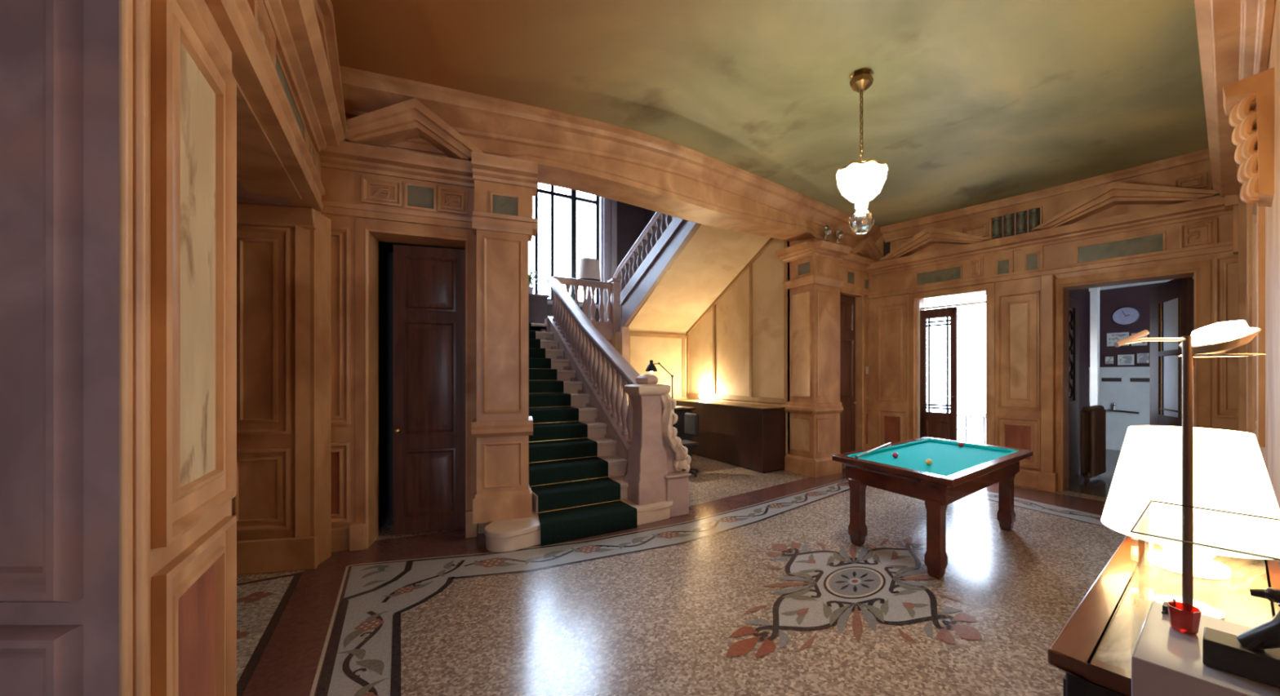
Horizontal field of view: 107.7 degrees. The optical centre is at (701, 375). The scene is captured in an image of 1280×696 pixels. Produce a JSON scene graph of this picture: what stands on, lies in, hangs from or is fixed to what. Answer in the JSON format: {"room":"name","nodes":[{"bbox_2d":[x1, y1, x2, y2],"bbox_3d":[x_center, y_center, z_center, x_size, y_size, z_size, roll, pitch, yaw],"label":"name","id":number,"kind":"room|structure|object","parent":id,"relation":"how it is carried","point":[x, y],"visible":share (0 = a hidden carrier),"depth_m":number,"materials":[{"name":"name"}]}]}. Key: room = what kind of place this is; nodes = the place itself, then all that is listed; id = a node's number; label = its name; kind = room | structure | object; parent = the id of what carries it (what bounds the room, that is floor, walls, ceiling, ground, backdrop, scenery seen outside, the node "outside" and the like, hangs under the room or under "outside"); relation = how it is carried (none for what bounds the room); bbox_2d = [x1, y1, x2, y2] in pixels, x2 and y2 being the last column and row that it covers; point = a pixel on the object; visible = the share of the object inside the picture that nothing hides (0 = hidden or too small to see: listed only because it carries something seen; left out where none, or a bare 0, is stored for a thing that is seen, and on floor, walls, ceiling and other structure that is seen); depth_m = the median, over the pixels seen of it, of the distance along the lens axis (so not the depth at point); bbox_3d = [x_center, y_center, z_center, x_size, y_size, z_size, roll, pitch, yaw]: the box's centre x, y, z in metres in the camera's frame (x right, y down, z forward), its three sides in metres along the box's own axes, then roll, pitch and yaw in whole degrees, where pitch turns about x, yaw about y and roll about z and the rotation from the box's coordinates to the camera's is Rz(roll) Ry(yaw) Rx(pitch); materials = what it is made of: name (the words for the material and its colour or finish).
{"room":"historic interior","nodes":[
{"label":"historic interior","id":0,"kind":"room"},
{"bbox_2d":[0,0,118,695],"bbox_3d":[-2.739,-0.427,1.245,2.466,4.345,0.147,0,0,0],"label":"wall","id":1,"kind":"structure","parent":0,"point":[59,59],"depth_m":1.21,"materials":[{"name":"paint"}]},
{"bbox_2d":[118,0,346,695],"bbox_3d":[-3.045,-0.500,2.228,1.920,4.200,4.654,0,0,-33],"label":"wall","id":2,"kind":"structure","parent":0,"point":[224,304],"depth_m":1.78,"materials":[{"name":"paint"}]},
{"bbox_2d":[236,179,294,206],"bbox_3d":[-3.453,0.050,2.408,1.730,3.100,3.800,0,0,-33],"label":"wall","id":3,"kind":"structure","parent":0,"point":[242,196],"depth_m":3.60,"materials":[{"name":"paint"}]},
{"bbox_2d":[378,241,465,515],"bbox_3d":[-3.003,0.050,5.237,1.300,3.100,1.000,0,0,-22],"label":"door frame","id":4,"kind":"structure","parent":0,"point":[385,249],"depth_m":5.44,"materials":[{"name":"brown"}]},
{"bbox_2d":[319,97,537,552],"bbox_3d":[-2.613,-0.500,4.457,1.930,4.200,0.740,0,0,-22],"label":"wall","id":5,"kind":"structure","parent":0,"point":[474,201],"depth_m":4.45,"materials":[{"name":"paint"}]},
{"bbox_2d":[392,244,465,534],"bbox_3d":[-2.756,0.145,4.702,0.668,2.890,0.122,0,0,-16],"label":"panelled door","id":6,"kind":"structure","parent":5,"relation":"in","point":[428,283],"depth_m":4.70,"materials":[{"name":"brown wood"}]},
{"bbox_2d":[339,65,882,254],"bbox_3d":[0.046,-2.329,6.044,7.962,0.542,0.986,0,0,-35],"label":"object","id":7,"kind":"structure","parent":5,"relation":"attached to","point":[611,162],"depth_m":5.08,"materials":[{"name":"paint"}]},
{"bbox_2d":[547,195,644,329],"bbox_3d":[-3.463,-2.200,11.254,4.450,7.600,0.250,0,0,-33],"label":"wall","id":8,"kind":"structure","parent":0,"point":[630,218],"depth_m":12.07,"materials":[{"name":"paint"}]},
{"bbox_2d":[534,182,599,308],"bbox_3d":[-3.597,-3.690,11.001,2.550,4.040,0.270,0,0,-33],"label":"window","id":9,"kind":"structure","parent":8,"relation":"in","point":[572,197],"depth_m":11.33,"materials":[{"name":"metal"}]},
{"bbox_2d":[599,196,617,322],"bbox_3d":[-2.358,-3.510,11.728,0.420,4.980,0.200,0,0,-33],"label":"trim","id":10,"kind":"structure","parent":8,"relation":"attached to","point":[607,207],"depth_m":11.62,"materials":[{"name":"stone"}]},
{"bbox_2d":[585,326,687,404],"bbox_3d":[-1.749,0.300,9.918,3.030,2.600,0.682,0,0,-33],"label":"wall","id":11,"kind":"structure","parent":0,"point":[637,348],"depth_m":10.10,"materials":[{"name":"paint"}]},
{"bbox_2d":[236,410,1126,695],"bbox_3d":[3.278,1.657,9.641,24.000,0.125,19.400,0,0,-33],"label":"floor","id":12,"kind":"structure","parent":0,"point":[763,588],"depth_m":3.24,"materials":[{"name":"stone"}]},
{"bbox_2d":[484,323,672,552],"bbox_3d":[-1.703,0.291,8.218,4.805,2.618,6.760,0,0,-33],"label":"staircase","id":13,"kind":"structure","parent":12,"relation":"on","point":[513,535],"depth_m":5.58,"materials":[{"name":"stone"}]},
{"bbox_2d":[528,293,550,324],"bbox_3d":[-4.149,-1.398,10.153,1.500,0.760,0.550,0,0,-33],"label":"base cabinet","id":14,"kind":"object","parent":13,"relation":"on","point":[538,304],"visible":0.34,"depth_m":10.23,"materials":[{"name":"wood"}]},
{"bbox_2d":[528,271,538,293],"bbox_3d":[-3.819,-2.060,10.306,0.442,0.565,0.466,0,0,7],"label":"potted plant","id":15,"kind":"object","parent":14,"relation":"on","point":[531,279],"visible":0.52,"depth_m":10.27,"materials":[{"name":"green plant"}]},
{"bbox_2d":[544,276,621,347],"bbox_3d":[-2.451,-1.299,9.750,1.610,1.562,0.320,0,0,-33],"label":"balustrade","id":16,"kind":"object","parent":13,"relation":"on","point":[608,329],"visible":0.65,"depth_m":9.93,"materials":[{"name":"stone"}]},
{"bbox_2d":[528,322,637,546],"bbox_3d":[-2.545,0.290,6.965,1.119,2.640,5.569,0,0,-33],"label":"carpet runner","id":17,"kind":"object","parent":13,"relation":"on","point":[578,499],"visible":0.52,"depth_m":5.31,"materials":[{"name":"green carpet"}]},
{"bbox_2d":[577,257,600,320],"bbox_3d":[-2.574,-1.833,10.610,0.520,1.590,0.520,0,0,-33],"label":"table lamp","id":18,"kind":"object","parent":13,"relation":"on","point":[588,268],"visible":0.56,"depth_m":10.44,"materials":[{"name":"fabric"}]},
{"bbox_2d":[546,277,639,468],"bbox_3d":[-1.841,-0.222,7.360,0.200,3.480,4.561,0,0,-31],"label":"balustrade","id":19,"kind":"object","parent":13,"relation":"on","point":[614,411],"visible":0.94,"depth_m":6.78,"materials":[{"name":"stone"}]},
{"bbox_2d":[623,373,691,517],"bbox_3d":[-0.502,0.792,5.367,0.684,1.615,0.490,0,0,-33],"label":"newel post","id":20,"kind":"object","parent":12,"relation":"on","point":[657,457],"visible":0.98,"depth_m":5.20,"materials":[{"name":"stone"}]},
{"bbox_2d":[672,405,696,467],"bbox_3d":[-0.623,1.083,8.121,0.800,1.035,0.700,0,0,-33],"label":"desk","id":21,"kind":"object","parent":12,"relation":"on","point":[679,425],"visible":0.21,"depth_m":7.95,"materials":[{"name":"black"}]},
{"bbox_2d":[645,360,677,406],"bbox_3d":[-0.689,0.152,8.041,0.200,0.824,0.702,0,0,41],"label":"desk lamp","id":22,"kind":"object","parent":21,"relation":"on","point":[651,367],"visible":0.84,"depth_m":7.82,"materials":[{"name":"black metal"}]},
{"bbox_2d":[681,413,698,477],"bbox_3d":[-0.278,1.110,7.451,0.530,0.980,0.554,0,0,-33],"label":"office chair","id":23,"kind":"object","parent":12,"relation":"on","point":[691,420],"visible":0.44,"depth_m":7.42,"materials":[{"name":"black"}]},
{"bbox_2d":[675,399,786,472],"bbox_3d":[0.330,1.066,8.990,0.545,1.068,3.220,0,0,-33],"label":"desk","id":24,"kind":"object","parent":12,"relation":"on","point":[752,437],"depth_m":8.02,"materials":[{"name":"brown wood"}]},
{"bbox_2d":[698,392,705,400],"bbox_3d":[0.004,0.451,9.780,0.130,0.162,0.130,0,0,-33],"label":"globe lamp","id":25,"kind":"object","parent":24,"relation":"on","point":[701,395],"visible":1,"depth_m":9.74,"materials":[{"name":"white glass"}]},
{"bbox_2d":[831,436,1032,579],"bbox_3d":[2.316,1.185,4.604,2.290,0.830,1.193,0,0,-41],"label":"table","id":26,"kind":"object","parent":12,"relation":"on","point":[955,473],"visible":0.99,"depth_m":4.22,"materials":[{"name":"brown wood"}]},
{"bbox_2d":[855,442,891,457],"bbox_3d":[1.774,0.758,4.755,0.024,0.024,1.134,0,0,37],"label":"stick","id":27,"kind":"object","parent":26,"relation":"on","point":[878,447],"visible":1,"depth_m":4.61,"materials":[{"name":"beige wood"}]},
{"bbox_2d":[892,452,897,458],"bbox_3d":[1.872,0.777,4.497,0.056,0.056,0.056,0,0,-33],"label":"ball","id":28,"kind":"object","parent":26,"relation":"on","point":[895,455],"visible":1,"depth_m":4.48,"materials":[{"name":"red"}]},
{"bbox_2d":[925,459,932,465],"bbox_3d":[2.024,0.777,4.143,0.056,0.056,0.056,0,0,-33],"label":"ball","id":29,"kind":"object","parent":26,"relation":"on","point":[928,462],"visible":1,"depth_m":4.12,"materials":[{"name":"yellow plastic"}]},
{"bbox_2d":[845,438,1018,476],"bbox_3d":[2.316,0.790,4.604,2.113,0.032,1.047,0,0,-41],"label":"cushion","id":30,"kind":"object","parent":26,"relation":"on","point":[948,459],"depth_m":4.50,"materials":[{"name":"teal fabric"}]},
{"bbox_2d":[958,442,964,447],"bbox_3d":[2.891,0.777,5.181,0.056,0.056,0.056,0,0,-33],"label":"ball","id":31,"kind":"object","parent":26,"relation":"on","point":[960,444],"visible":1,"depth_m":5.16,"materials":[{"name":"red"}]},
{"bbox_2d":[948,408,971,442],"bbox_3d":[5.465,1.156,9.914,0.440,0.890,0.484,0,0,21],"label":"chair","id":32,"kind":"object","parent":12,"relation":"on","point":[964,428],"visible":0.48,"depth_m":9.70,"materials":[{"name":"grey metal"}]},
{"bbox_2d":[957,412,986,444],"bbox_3d":[6.060,1.235,10.315,0.900,0.731,0.900,0,0,-33],"label":"table","id":33,"kind":"object","parent":12,"relation":"on","point":[983,415],"visible":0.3,"depth_m":10.14,"materials":[{"name":"grey metal"}]},
{"bbox_2d":[1080,404,1106,482],"bbox_3d":[6.020,1.036,7.145,0.761,1.129,0.175,0,0,-38],"label":"radiator","id":34,"kind":"object","parent":12,"relation":"on","point":[1093,418],"visible":1,"depth_m":7.02,"materials":[{"name":"brown paint"}]},
{"bbox_2d":[1047,535,1279,695],"bbox_3d":[1.647,1.130,1.550,1.802,0.940,0.443,0,0,-41],"label":"sideboard","id":35,"kind":"object","parent":12,"relation":"on","point":[1095,648],"visible":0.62,"depth_m":1.31,"materials":[{"name":"brown wood"}]},
{"bbox_2d":[1113,320,1266,620],"bbox_3d":[1.346,0.254,1.292,0.374,0.812,0.174,0,0,-5],"label":"lamp","id":36,"kind":"object","parent":35,"relation":"on","point":[1208,341],"visible":0.97,"depth_m":1.29,"materials":[{"name":"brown metal"}]},
{"bbox_2d":[1101,426,1279,579],"bbox_3d":[1.670,0.425,1.597,0.452,0.470,0.452,0,0,-33],"label":"table lamp","id":37,"kind":"object","parent":35,"relation":"on","point":[1230,473],"visible":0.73,"depth_m":1.47,"materials":[{"name":"white fabric"}]},
{"bbox_2d":[1129,500,1279,695],"bbox_3d":[1.067,0.485,0.944,0.347,0.348,0.252,0,0,-41],"label":"display case","id":38,"kind":"object","parent":35,"relation":"on","point":[1166,661],"visible":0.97,"depth_m":0.91,"materials":[{"name":"white paint"}]},
{"bbox_2d":[1160,599,1176,614],"bbox_3d":[1.094,0.544,1.092,0.053,0.030,0.022,0,0,-33],"label":"plug","id":39,"kind":"object","parent":38,"relation":"on","point":[1165,611],"visible":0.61,"depth_m":1.09,"materials":[{"name":"black"}]},
{"bbox_2d":[1166,601,1201,635],"bbox_3d":[1.057,0.534,1.019,0.050,0.050,0.050,0,0,-11],"label":"glass cup","id":40,"kind":"object","parent":38,"relation":"on","point":[1184,618],"visible":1,"depth_m":1.01,"materials":[{"name":"red glass"}]},
{"bbox_2d":[1202,587,1279,688],"bbox_3d":[1.036,0.475,0.868,0.070,0.168,0.134,0,0,-41],"label":"figurine","id":41,"kind":"object","parent":38,"relation":"on","point":[1254,655],"visible":1,"depth_m":0.86,"materials":[{"name":"brown metal"}]},
{"bbox_2d":[644,208,789,454],"bbox_3d":[0.115,-2.200,10.031,0.280,7.600,6.100,0,0,-33],"label":"wall","id":42,"kind":"structure","parent":0,"point":[738,349],"depth_m":8.61,"materials":[{"name":"paint"}]},
{"bbox_2d":[620,217,770,332],"bbox_3d":[-0.081,-2.098,8.681,1.580,2.316,3.950,0,0,-33],"label":"flight","id":43,"kind":"object","parent":42,"relation":"on","point":[691,264],"visible":0.66,"depth_m":8.61,"materials":[{"name":"paint"}]},
{"bbox_2d":[613,212,674,290],"bbox_3d":[-0.802,-2.669,8.451,0.170,1.902,3.850,0,0,-33],"label":"balustrade","id":44,"kind":"object","parent":43,"relation":"on","point":[655,222],"visible":0.54,"depth_m":8.92,"materials":[{"name":"stone"}]},
{"bbox_2d":[330,0,1208,226],"bbox_3d":[1.764,-2.675,2.517,10.900,0.150,8.900,0,0,-33],"label":"ceiling","id":45,"kind":"structure","parent":0,"point":[967,103],"depth_m":4.02,"materials":[{"name":"paint"}]},
{"bbox_2d":[835,67,888,234],"bbox_3d":[1.383,-1.913,4.022,0.442,1.383,0.441,0,0,-33],"label":"pendant light","id":46,"kind":"object","parent":45,"relation":"hanging from","point":[860,183],"visible":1,"depth_m":3.94,"materials":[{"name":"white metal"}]},
{"bbox_2d":[775,227,883,477],"bbox_3d":[2.350,-0.500,7.922,2.133,4.200,0.872,0,0,-33],"label":"wall","id":47,"kind":"structure","parent":0,"point":[820,271],"depth_m":7.52,"materials":[{"name":"paint"}]},
{"bbox_2d":[821,225,831,241],"bbox_3d":[1.921,-2.208,7.233,0.170,0.235,0.117,0,0,-33],"label":"spot lamp","id":48,"kind":"object","parent":47,"relation":"on","point":[826,230],"visible":0.95,"depth_m":7.22,"materials":[{"name":"silver metal"}]},
{"bbox_2d":[833,228,843,244],"bbox_3d":[2.161,-2.208,7.413,0.170,0.235,0.117,0,0,-33],"label":"spot lamp","id":49,"kind":"object","parent":47,"relation":"on","point":[837,234],"visible":0.91,"depth_m":7.41,"materials":[{"name":"silver metal"}]},
{"bbox_2d":[840,294,857,465],"bbox_3d":[2.537,0.090,8.243,0.660,3.020,0.109,0,0,-38],"label":"door","id":50,"kind":"structure","parent":47,"relation":"in","point":[847,304],"depth_m":8.28,"materials":[{"name":"brown wood"}]},
{"bbox_2d":[865,366,868,373],"bbox_3d":[3.023,-0.090,8.482,0.080,0.140,0.030,0,0,-38],"label":"light switch","id":51,"kind":"object","parent":47,"relation":"attached to","point":[866,367],"visible":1,"depth_m":8.47,"materials":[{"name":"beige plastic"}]},
{"bbox_2d":[864,159,1238,493],"bbox_3d":[4.707,-0.496,6.665,0.640,4.208,5.000,0,0,-41],"label":"wall","id":52,"kind":"structure","parent":0,"point":[1169,224],"depth_m":6.43,"materials":[{"name":"paint"}]},
{"bbox_2d":[917,300,986,438],"bbox_3d":[4.071,0.160,7.550,0.110,2.880,1.070,0,0,-41],"label":"door frame","id":53,"kind":"structure","parent":52,"relation":"in","point":[919,302],"depth_m":7.90,"materials":[{"name":"white paint"}]},
{"bbox_2d":[920,306,957,440],"bbox_3d":[3.904,0.250,7.696,0.109,2.710,0.580,0,0,-41],"label":"door","id":54,"kind":"structure","parent":53,"relation":"attached to","point":[940,425],"depth_m":7.68,"materials":[{"name":"brown wood"}]},
{"bbox_2d":[990,206,1042,239],"bbox_3d":[4.567,-2.205,6.772,0.112,0.350,0.643,0,0,-42],"label":"air vent","id":55,"kind":"object","parent":52,"relation":"in","point":[1020,222],"visible":0.89,"depth_m":6.78,"materials":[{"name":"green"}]},
{"bbox_2d":[880,148,1209,242],"bbox_3d":[1.996,-2.478,3.769,8.673,0.245,6.148,0,0,-33],"label":"trim","id":56,"kind":"structure","parent":52,"relation":"attached to","point":[906,229],"depth_m":6.72,"materials":[{"name":"paint"}]},
{"bbox_2d":[1149,276,1192,426],"bbox_3d":[6.274,0.175,6.233,0.050,2.857,1.170,0,0,27],"label":"door","id":57,"kind":"structure","parent":52,"relation":"in","point":[1171,303],"depth_m":6.26,"materials":[{"name":"brown wood"}]},
{"bbox_2d":[1069,288,1089,457],"bbox_3d":[7.783,-0.400,7.111,5.200,4.000,4.650,0,0,-33],"label":"wall","id":58,"kind":"structure","parent":0,"point":[1082,295],"depth_m":10.11,"materials":[{"name":"grey paint"}]},
{"bbox_2d":[1069,297,1079,479],"bbox_3d":[5.638,0.200,7.132,1.200,2.800,0.074,0,0,-40],"label":"door","id":59,"kind":"structure","parent":58,"relation":"in","point":[1073,304],"depth_m":7.31,"materials":[{"name":"wood"}]},
{"bbox_2d":[1069,307,1075,400],"bbox_3d":[5.623,-0.325,7.089,0.542,1.450,0.028,0,0,-40],"label":"grille","id":60,"kind":"object","parent":59,"relation":"attached to","point":[1070,308],"depth_m":7.21,"materials":[{"name":"grey metal"}]},
{"bbox_2d":[1089,287,1099,406],"bbox_3d":[7.293,0.000,6.763,0.100,3.200,2.600,0,0,-33],"label":"window","id":61,"kind":"structure","parent":58,"relation":"attached to","point":[1094,292],"depth_m":7.78,"materials":[{"name":"white paint"}]},
{"bbox_2d":[1088,276,1194,450],"bbox_3d":[9.818,-0.350,8.522,0.250,3.900,4.600,0,0,-33],"label":"wall","id":62,"kind":"structure","parent":0,"point":[1127,386],"depth_m":9.78,"materials":[{"name":"white paint"}]},
{"bbox_2d":[1103,355,1115,365],"bbox_3d":[8.756,-0.320,9.979,0.024,0.220,0.200,0,0,-33],"label":"picture frame","id":63,"kind":"object","parent":62,"relation":"attached to","point":[1108,360],"visible":1,"depth_m":9.97,"materials":[{"name":"paper"}]},
{"bbox_2d":[1106,332,1128,346],"bbox_3d":[8.832,-0.760,9.861,0.024,0.280,0.360,0,0,-33],"label":"picture frame","id":64,"kind":"object","parent":62,"relation":"attached to","point":[1112,338],"visible":0.79,"depth_m":9.89,"materials":[{"name":"white paint"}]},
{"bbox_2d":[1106,402,1139,414],"bbox_3d":[8.828,0.693,9.752,0.106,0.225,0.545,0,0,-33],"label":"tap","id":65,"kind":"object","parent":62,"relation":"attached to","point":[1113,404],"visible":1,"depth_m":9.78,"materials":[{"name":"silver metal"}]},
{"bbox_2d":[1111,306,1140,325],"bbox_3d":[8.901,-1.240,9.751,0.048,0.402,0.468,0,0,-33],"label":"wall clock","id":66,"kind":"object","parent":62,"relation":"attached to","point":[1123,316],"visible":1,"depth_m":9.74,"materials":[{"name":"silver metal"}]},
{"bbox_2d":[1117,354,1133,365],"bbox_3d":[8.903,-0.320,9.752,0.024,0.220,0.260,0,0,-33],"label":"picture frame","id":67,"kind":"object","parent":62,"relation":"attached to","point":[1128,359],"visible":1,"depth_m":9.75,"materials":[{"name":"white paint"}]},
{"bbox_2d":[1131,333,1146,346],"bbox_3d":[9.017,-0.740,9.576,0.024,0.260,0.240,0,0,-33],"label":"picture frame","id":68,"kind":"object","parent":62,"relation":"attached to","point":[1144,343],"visible":0.48,"depth_m":9.56,"materials":[{"name":"white paint"}]},
{"bbox_2d":[1135,351,1149,364],"bbox_3d":[9.050,-0.350,9.526,0.024,0.260,0.240,0,0,-33],"label":"picture frame","id":69,"kind":"object","parent":62,"relation":"attached to","point":[1141,357],"visible":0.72,"depth_m":9.53,"materials":[{"name":"paper"}]},
{"bbox_2d":[1194,0,1279,509],"bbox_3d":[3.496,-0.500,2.857,7.100,4.200,0.583,0,0,-41],"label":"wall","id":70,"kind":"structure","parent":0,"point":[1239,40],"depth_m":2.71,"materials":[{"name":"paint"}]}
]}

